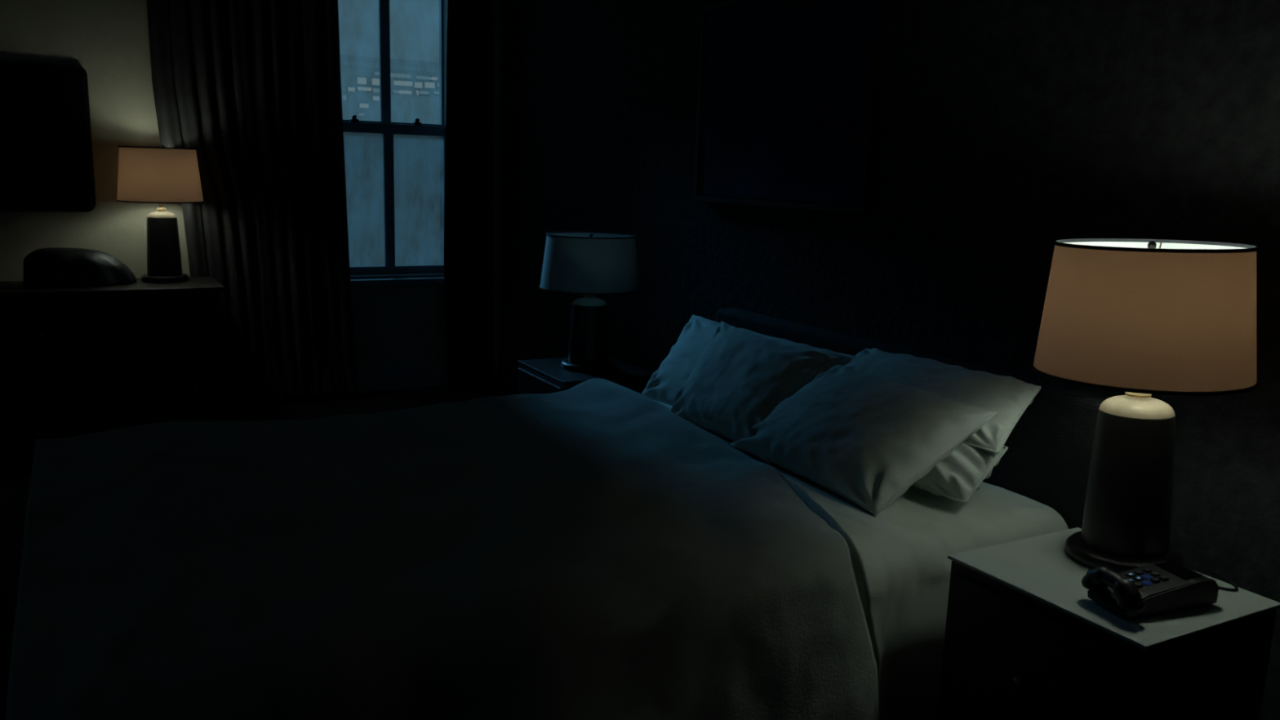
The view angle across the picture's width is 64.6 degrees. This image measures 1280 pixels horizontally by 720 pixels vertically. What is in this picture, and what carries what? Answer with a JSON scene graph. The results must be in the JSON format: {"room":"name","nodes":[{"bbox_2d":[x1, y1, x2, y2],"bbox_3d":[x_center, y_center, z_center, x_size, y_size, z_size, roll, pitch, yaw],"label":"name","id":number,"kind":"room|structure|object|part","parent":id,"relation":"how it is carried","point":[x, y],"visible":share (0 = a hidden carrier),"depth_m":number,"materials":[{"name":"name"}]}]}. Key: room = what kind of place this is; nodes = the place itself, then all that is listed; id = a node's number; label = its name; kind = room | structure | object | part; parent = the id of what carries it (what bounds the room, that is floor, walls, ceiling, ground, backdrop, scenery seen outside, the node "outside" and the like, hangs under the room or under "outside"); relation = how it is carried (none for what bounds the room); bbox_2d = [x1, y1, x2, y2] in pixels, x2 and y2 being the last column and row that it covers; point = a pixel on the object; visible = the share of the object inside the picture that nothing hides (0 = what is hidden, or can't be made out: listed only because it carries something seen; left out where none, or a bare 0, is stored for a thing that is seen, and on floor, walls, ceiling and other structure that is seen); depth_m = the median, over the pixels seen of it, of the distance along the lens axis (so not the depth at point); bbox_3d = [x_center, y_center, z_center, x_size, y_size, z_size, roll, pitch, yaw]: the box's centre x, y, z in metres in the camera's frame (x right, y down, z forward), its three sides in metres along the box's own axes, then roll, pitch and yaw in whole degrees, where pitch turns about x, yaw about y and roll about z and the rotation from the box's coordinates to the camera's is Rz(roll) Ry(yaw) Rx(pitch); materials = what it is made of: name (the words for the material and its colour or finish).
{"room":"bedroom","nodes":[
{"label":"bedroom","id":0,"kind":"room"},
{"bbox_2d":[0,0,500,370],"bbox_3d":[-3.310,-1.070,4.911,5.470,2.750,0.300,-4,12,-29],"label":"wall","id":1,"kind":"structure","parent":0,"point":[402,326],"depth_m":5.10,"materials":[{"name":"paint"}]},
{"bbox_2d":[0,60,96,212],"bbox_3d":[-3.103,-1.070,4.838,0.850,0.710,0.022,-4,12,-29],"label":"television","id":2,"kind":"object","parent":1,"relation":"attached to","point":[46,155],"visible":1,"depth_m":4.93,"materials":[{"name":"black plastic"}]},
{"bbox_2d":[342,0,447,286],"bbox_3d":[-1.431,-1.413,5.832,0.945,1.940,0.300,-4,12,-29],"label":"window","id":3,"kind":"structure","parent":1,"relation":"in","point":[389,274],"depth_m":5.92,"materials":[{"name":"black wood"}]},
{"bbox_3d":[-1.456,-1.795,5.828,0.661,0.950,0.035,-4,12,-29],"label":"sash","id":4,"kind":"part","parent":3,"relation":"part of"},
{"bbox_3d":[-1.462,-0.942,5.949,0.661,0.870,0.035,-4,12,-29],"label":"sash","id":5,"kind":"part","parent":3,"relation":"part of","materials":[{"name":"glass"}]},
{"bbox_3d":[-1.417,-0.461,5.931,0.945,0.035,0.120,-4,12,-29],"label":"sill","id":6,"kind":"part","parent":3,"relation":"part of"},
{"bbox_2d":[358,361,497,392],"bbox_3d":[-3.274,0.245,5.018,5.470,0.130,0.018,-4,12,-29],"label":"baseboard","id":7,"kind":"structure","parent":1,"relation":"attached to","point":[416,377],"depth_m":6.04,"materials":[{"name":"black wood"}]},
{"bbox_3d":[-1.679,-2.403,5.317,1.980,0.040,0.108,-4,12,-29],"label":"curtain rod","id":8,"kind":"object","parent":1,"relation":"attached to","visible":0},
{"bbox_2d":[146,0,361,406],"bbox_3d":[-2.008,-1.060,5.343,0.990,2.628,0.118,-4,12,-27],"label":"window curtain","id":9,"kind":"object","parent":8,"relation":"hanging from","point":[254,86],"visible":0.91,"depth_m":5.39,"materials":[{"name":"black fabric"}]},
{"bbox_2d":[444,0,494,387],"bbox_3d":[-1.001,-1.136,5.914,0.312,2.628,0.072,-5,13,-32],"label":"window curtain","id":10,"kind":"object","parent":8,"relation":"hanging from","point":[468,197],"visible":1,"depth_m":5.94,"materials":[{"name":"black fabric"}]},
{"bbox_2d":[0,382,517,719],"bbox_3d":[-1.370,1.067,1.664,5.770,0.120,8.500,-4,12,-29],"label":"floor","id":11,"kind":"structure","parent":0,"point":[16,455],"depth_m":4.66,"materials":[{"name":"carpet"}]},
{"bbox_2d":[0,276,226,439],"bbox_3d":[-2.723,0.001,4.826,1.360,0.715,0.504,-4,12,-29],"label":"dresser","id":12,"kind":"object","parent":11,"relation":"on","point":[73,360],"visible":0.99,"depth_m":4.71,"materials":[{"name":"brown wood"}]},
{"bbox_3d":[-2.994,-0.096,4.403,0.414,0.285,0.022,-4,12,-29],"label":"drawer","id":13,"kind":"part","parent":12,"relation":"part of","materials":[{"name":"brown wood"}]},
{"bbox_3d":[-3.004,0.199,4.459,0.414,0.285,0.022,-4,12,-29],"label":"drawer","id":14,"kind":"part","parent":12,"relation":"part of","materials":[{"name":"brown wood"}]},
{"bbox_3d":[-2.686,-0.110,4.546,0.026,0.026,0.028,-4,12,-29],"label":"knob","id":15,"kind":"part","parent":12,"relation":"part of","materials":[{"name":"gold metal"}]},
{"bbox_3d":[-2.695,0.184,4.602,0.026,0.026,0.028,-4,12,-29],"label":"knob","id":16,"kind":"part","parent":12,"relation":"part of","materials":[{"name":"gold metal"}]},
{"bbox_3d":[-2.614,-0.123,4.612,0.414,0.285,0.022,-4,12,-29],"label":"drawer","id":17,"kind":"part","parent":12,"relation":"part of","materials":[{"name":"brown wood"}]},
{"bbox_3d":[-2.623,0.172,4.668,0.414,0.285,0.022,-4,12,-29],"label":"drawer","id":18,"kind":"part","parent":12,"relation":"part of","materials":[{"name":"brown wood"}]},
{"bbox_2d":[22,247,137,287],"bbox_3d":[-2.661,-0.447,4.809,0.478,0.172,0.266,-4,12,-29],"label":"bag","id":19,"kind":"object","parent":12,"relation":"on","point":[51,267],"visible":1,"depth_m":4.71,"materials":[{"name":"leather"}]},
{"bbox_3d":[-2.519,-0.122,4.638,0.026,0.026,0.028,-4,12,-29],"label":"knob","id":20,"kind":"part","parent":12,"relation":"part of","materials":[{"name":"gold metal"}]},
{"bbox_3d":[-2.529,0.172,4.693,0.026,0.026,0.028,-4,12,-29],"label":"knob","id":21,"kind":"part","parent":12,"relation":"part of","materials":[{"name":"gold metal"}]},
{"bbox_3d":[-2.305,-0.138,4.755,0.026,0.026,0.028,-4,12,-29],"label":"knob","id":22,"kind":"part","parent":12,"relation":"part of","materials":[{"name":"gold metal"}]},
{"bbox_3d":[-2.314,0.157,4.811,0.026,0.026,0.028,-4,12,-29],"label":"knob","id":23,"kind":"part","parent":12,"relation":"part of","materials":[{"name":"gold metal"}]},
{"bbox_2d":[115,146,204,282],"bbox_3d":[-2.373,-0.725,5.021,0.394,0.658,0.394,-4,12,-29],"label":"table lamp","id":24,"kind":"object","parent":12,"relation":"on","point":[161,175],"visible":1,"depth_m":4.89,"materials":[{"name":"fabric"}]},
{"bbox_3d":[-2.363,-1.039,4.962,0.346,0.007,0.346,-4,12,-29],"label":"shade trim","id":25,"kind":"part","parent":24,"relation":"part of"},
{"bbox_3d":[-2.367,-0.913,4.986,0.388,0.258,0.388,-4,12,-29],"label":"lamp shade","id":26,"kind":"part","parent":24,"relation":"part of","materials":[{"name":"fabric"}]},
{"bbox_3d":[-2.371,-0.787,5.010,0.394,0.007,0.394,-4,12,-29],"label":"shade trim","id":27,"kind":"part","parent":24,"relation":"part of","materials":[{"name":"black fabric"}]},
{"bbox_3d":[-2.233,-0.150,4.821,0.414,0.285,0.022,-4,12,-29],"label":"drawer","id":28,"kind":"part","parent":12,"relation":"part of","materials":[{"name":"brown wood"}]},
{"bbox_3d":[-2.243,0.144,4.877,0.414,0.285,0.022,-4,12,-29],"label":"drawer","id":29,"kind":"part","parent":12,"relation":"part of","materials":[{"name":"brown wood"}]},
{"bbox_3d":[-2.139,-0.150,4.847,0.026,0.026,0.028,-4,12,-29],"label":"knob","id":30,"kind":"part","parent":12,"relation":"part of","materials":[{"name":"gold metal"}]},
{"bbox_3d":[-2.148,0.145,4.903,0.026,0.026,0.028,-4,12,-29],"label":"knob","id":31,"kind":"part","parent":12,"relation":"part of","materials":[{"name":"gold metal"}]},
{"bbox_2d":[517,355,653,394],"bbox_3d":[-0.260,0.263,4.517,0.483,0.469,0.500,-4,12,-29],"label":"bedside table","id":32,"kind":"object","parent":11,"relation":"on","point":[544,375],"visible":0.2,"depth_m":4.37,"materials":[{"name":"brown wood"}]},
{"bbox_3d":[-0.438,0.176,4.399,0.018,0.204,0.460,-4,12,-29],"label":"drawer","id":33,"kind":"part","parent":32,"relation":"part of","materials":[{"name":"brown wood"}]},
{"bbox_2d":[539,231,640,372],"bbox_3d":[-0.220,-0.260,4.432,0.442,0.589,0.442,-4,12,-29],"label":"table lamp","id":34,"kind":"object","parent":32,"relation":"on","point":[589,264],"visible":1,"depth_m":4.28,"materials":[{"name":"fabric"}]},
{"bbox_3d":[-0.215,-0.428,4.400,0.435,0.231,0.435,-4,12,-29],"label":"lamp shade","id":35,"kind":"part","parent":34,"relation":"part of","materials":[{"name":"fabric"}]},
{"bbox_3d":[-0.218,-0.315,4.421,0.442,0.006,0.442,-4,12,-29],"label":"shade trim","id":36,"kind":"part","parent":34,"relation":"part of","materials":[{"name":"black fabric"}]},
{"bbox_3d":[-0.211,-0.541,4.378,0.388,0.006,0.388,-4,12,-29],"label":"shade trim","id":37,"kind":"part","parent":34,"relation":"part of","materials":[{"name":"fabric"}]},
{"bbox_2d":[715,307,1111,719],"bbox_3d":[-0.213,0.438,2.550,2.125,0.860,1.580,-4,12,-29],"label":"bed","id":38,"kind":"object","parent":11,"relation":"on","point":[1046,460],"visible":0.08,"depth_m":2.42,"materials":[{"name":"black wood"}]},
{"bbox_2d":[5,377,879,719],"bbox_3d":[-0.438,0.489,2.432,1.757,0.521,1.757,-4,12,-29],"label":"duvet","id":39,"kind":"object","parent":38,"relation":"on","point":[591,549],"visible":1,"depth_m":1.91,"materials":[{"name":"grey fabric"}]},
{"bbox_2d":[651,399,1068,719],"bbox_3d":[0.218,0.417,2.785,0.924,0.409,1.620,-4,12,-29],"label":"sheet","id":40,"kind":"object","parent":38,"relation":"on","point":[901,565],"visible":0.1,"depth_m":2.13,"materials":[{"name":"fabric"}]},
{"bbox_2d":[640,315,856,405],"bbox_3d":[0.264,0.040,3.081,0.306,0.235,0.892,-4,12,-29],"label":"pillow","id":41,"kind":"object","parent":40,"relation":"on","point":[664,384],"visible":0.27,"depth_m":3.19,"materials":[{"name":"fabric"}]},
{"bbox_2d":[670,320,842,463],"bbox_3d":[0.293,0.072,2.897,0.296,0.259,0.679,-4,12,-29],"label":"pillow","id":42,"kind":"object","parent":40,"relation":"on","point":[740,377],"visible":0.8,"depth_m":2.79,"materials":[{"name":"fabric"}]},
{"bbox_2d":[730,364,997,515],"bbox_3d":[0.518,0.173,2.482,0.284,0.251,0.638,-4,12,-29],"label":"pillow","id":43,"kind":"object","parent":40,"relation":"on","point":[865,439],"visible":1,"depth_m":2.35,"materials":[{"name":"fabric"}]},
{"bbox_2d":[911,441,1008,503],"bbox_3d":[0.652,0.205,2.538,0.171,0.165,0.599,-4,12,-29],"label":"pillow","id":44,"kind":"object","parent":40,"relation":"on","point":[956,477],"visible":0.22,"depth_m":2.30,"materials":[{"name":"fabric"}]},
{"bbox_2d":[843,347,1041,453],"bbox_3d":[0.688,0.086,2.533,0.235,0.159,0.638,-4,12,-29],"label":"pillow","id":45,"kind":"object","parent":44,"relation":"on","point":[1008,396],"visible":0.52,"depth_m":2.40,"materials":[{"name":"fabric"}]},
{"bbox_3d":[0.675,0.364,3.036,0.095,0.840,1.580,-4,12,-29],"label":"headboard","id":46,"kind":"part","parent":38,"relation":"part of","materials":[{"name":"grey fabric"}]},
{"bbox_2d":[937,527,1279,719],"bbox_3d":[0.869,0.712,1.981,0.425,0.600,0.437,-4,12,-29],"label":"bedside table","id":47,"kind":"object","parent":11,"relation":"on","point":[1024,639],"visible":0.94,"depth_m":1.83,"materials":[{"name":"brown wood"}]},
{"bbox_3d":[0.709,0.851,1.919,0.018,0.240,0.397,-4,12,-29],"label":"drawer","id":48,"kind":"part","parent":47,"relation":"part of","materials":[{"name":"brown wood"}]},
{"bbox_3d":[0.699,0.592,1.860,0.026,0.022,0.022,-4,12,-29],"label":"knob","id":49,"kind":"part","parent":47,"relation":"part of","materials":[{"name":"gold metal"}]},
{"bbox_3d":[0.717,0.591,1.870,0.018,0.270,0.397,-4,12,-29],"label":"drawer","id":50,"kind":"part","parent":47,"relation":"part of","materials":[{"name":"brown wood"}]},
{"bbox_2d":[1031,238,1258,573],"bbox_3d":[0.970,0.085,1.974,0.394,0.633,0.394,-5,11,-29],"label":"table lamp","id":51,"kind":"object","parent":47,"relation":"on","point":[1140,318],"visible":0.99,"depth_m":1.84,"materials":[{"name":"fabric"}]},
{"bbox_3d":[0.971,-0.097,1.942,0.388,0.248,0.388,-5,11,-29],"label":"lamp shade","id":52,"kind":"part","parent":51,"relation":"part of","materials":[{"name":"fabric"}]},
{"bbox_3d":[0.970,0.025,1.963,0.394,0.006,0.394,-5,11,-29],"label":"shade trim","id":53,"kind":"part","parent":51,"relation":"part of","materials":[{"name":"black fabric"}]},
{"bbox_3d":[0.972,-0.218,1.921,0.346,0.006,0.346,-5,11,-29],"label":"shade trim","id":54,"kind":"part","parent":51,"relation":"part of","materials":[{"name":"fabric"}]},
{"bbox_2d":[1080,561,1238,618],"bbox_3d":[0.976,0.400,1.839,0.368,0.072,0.129,-3,12,-23],"label":"desk telephone","id":55,"kind":"object","parent":47,"relation":"on","point":[1157,587],"visible":1,"depth_m":1.79,"materials":[{"name":"black plastic"}]},
{"bbox_3d":[1.068,0.418,1.913,0.138,0.014,0.081,-2,11,-21],"label":"cord","id":56,"kind":"part","parent":55,"relation":"part of","materials":[{"name":"plastic"}]},
{"bbox_2d":[498,0,1279,719],"bbox_3d":[1.132,-0.519,2.749,0.150,2.750,8.500,-4,12,-29],"label":"wall","id":57,"kind":"structure","parent":0,"point":[1009,130],"depth_m":2.94,"materials":[{"name":"black paint"}]},
{"bbox_2d":[497,361,517,392],"bbox_3d":[1.059,0.788,2.879,0.018,0.130,8.030,-4,12,-29],"label":"baseboard","id":58,"kind":"structure","parent":57,"relation":"attached to","point":[507,376],"depth_m":6.16,"materials":[{"name":"brown wood"}]},
{"label":"outside","id":59,"kind":"structure","parent":0,"visible":0},
{"bbox_2d":[339,53,439,266],"bbox_3d":[-17.474,-5.223,66.230,11.400,27.250,11.930,-4,12,-29],"label":"office tower","id":60,"kind":"structure","parent":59,"point":[415,84],"depth_m":59.73,"materials":[{"name":"concrete"}]},
{"bbox_3d":[-16.463,-15.445,57.751,0.420,0.200,0.050,-4,12,-29],"label":"pane","id":61,"kind":"part","parent":60,"relation":"part of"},
{"bbox_3d":[-15.923,-15.984,57.945,0.500,0.340,0.050,-4,12,-29],"label":"pane","id":62,"kind":"part","parent":60,"relation":"part of","materials":[{"name":"white glass"}]},
{"bbox_3d":[-15.879,-14.635,58.249,0.500,0.220,0.050,-4,12,-29],"label":"pane","id":63,"kind":"part","parent":60,"relation":"part of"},
{"bbox_3d":[-15.806,-15.552,58.101,0.800,0.200,0.050,-4,12,-29],"label":"pane","id":64,"kind":"part","parent":60,"relation":"part of","materials":[{"name":"white glass"}]},
{"bbox_3d":[-15.238,-15.563,58.419,0.400,0.200,0.050,-4,12,-29],"label":"pane","id":65,"kind":"part","parent":60,"relation":"part of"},
{"bbox_3d":[-15.223,-16.034,58.330,0.420,0.340,0.050,-4,12,-29],"label":"pane","id":66,"kind":"part","parent":60,"relation":"part of","materials":[{"name":"white glass"}]},
{"bbox_3d":[-15.252,-15.121,58.502,0.360,0.220,0.050,-4,12,-29],"label":"pane","id":67,"kind":"part","parent":60,"relation":"part of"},
{"bbox_3d":[-13.941,-16.558,58.946,1.200,0.200,0.050,-4,12,-29],"label":"pane","id":68,"kind":"part","parent":60,"relation":"part of","materials":[{"name":"white glass"}]},
{"bbox_3d":[-13.823,-16.155,59.096,1.100,0.240,0.050,-4,12,-29],"label":"pane","id":69,"kind":"part","parent":60,"relation":"part of","materials":[{"name":"white glass"}]},
{"bbox_3d":[-13.752,-15.670,59.236,0.800,0.180,0.050,-4,12,-29],"label":"pane","id":70,"kind":"part","parent":60,"relation":"part of","materials":[{"name":"white glass"}]},
{"bbox_3d":[-13.038,-16.172,59.536,0.450,0.300,0.050,-4,12,-29],"label":"pane","id":71,"kind":"part","parent":60,"relation":"part of","materials":[{"name":"white glass"}]},
{"bbox_3d":[-12.718,-16.626,59.623,0.900,0.160,0.050,-4,12,-29],"label":"pane","id":72,"kind":"part","parent":60,"relation":"part of","materials":[{"name":"white glass"}]},
{"bbox_3d":[-12.745,-15.782,59.782,0.600,0.180,0.050,-4,12,-29],"label":"pane","id":73,"kind":"part","parent":60,"relation":"part of","materials":[{"name":"white glass"}]},
{"bbox_3d":[-12.424,-16.256,59.865,0.600,0.300,0.050,-4,12,-29],"label":"pane","id":74,"kind":"part","parent":60,"relation":"part of","materials":[{"name":"white glass"}]}
]}

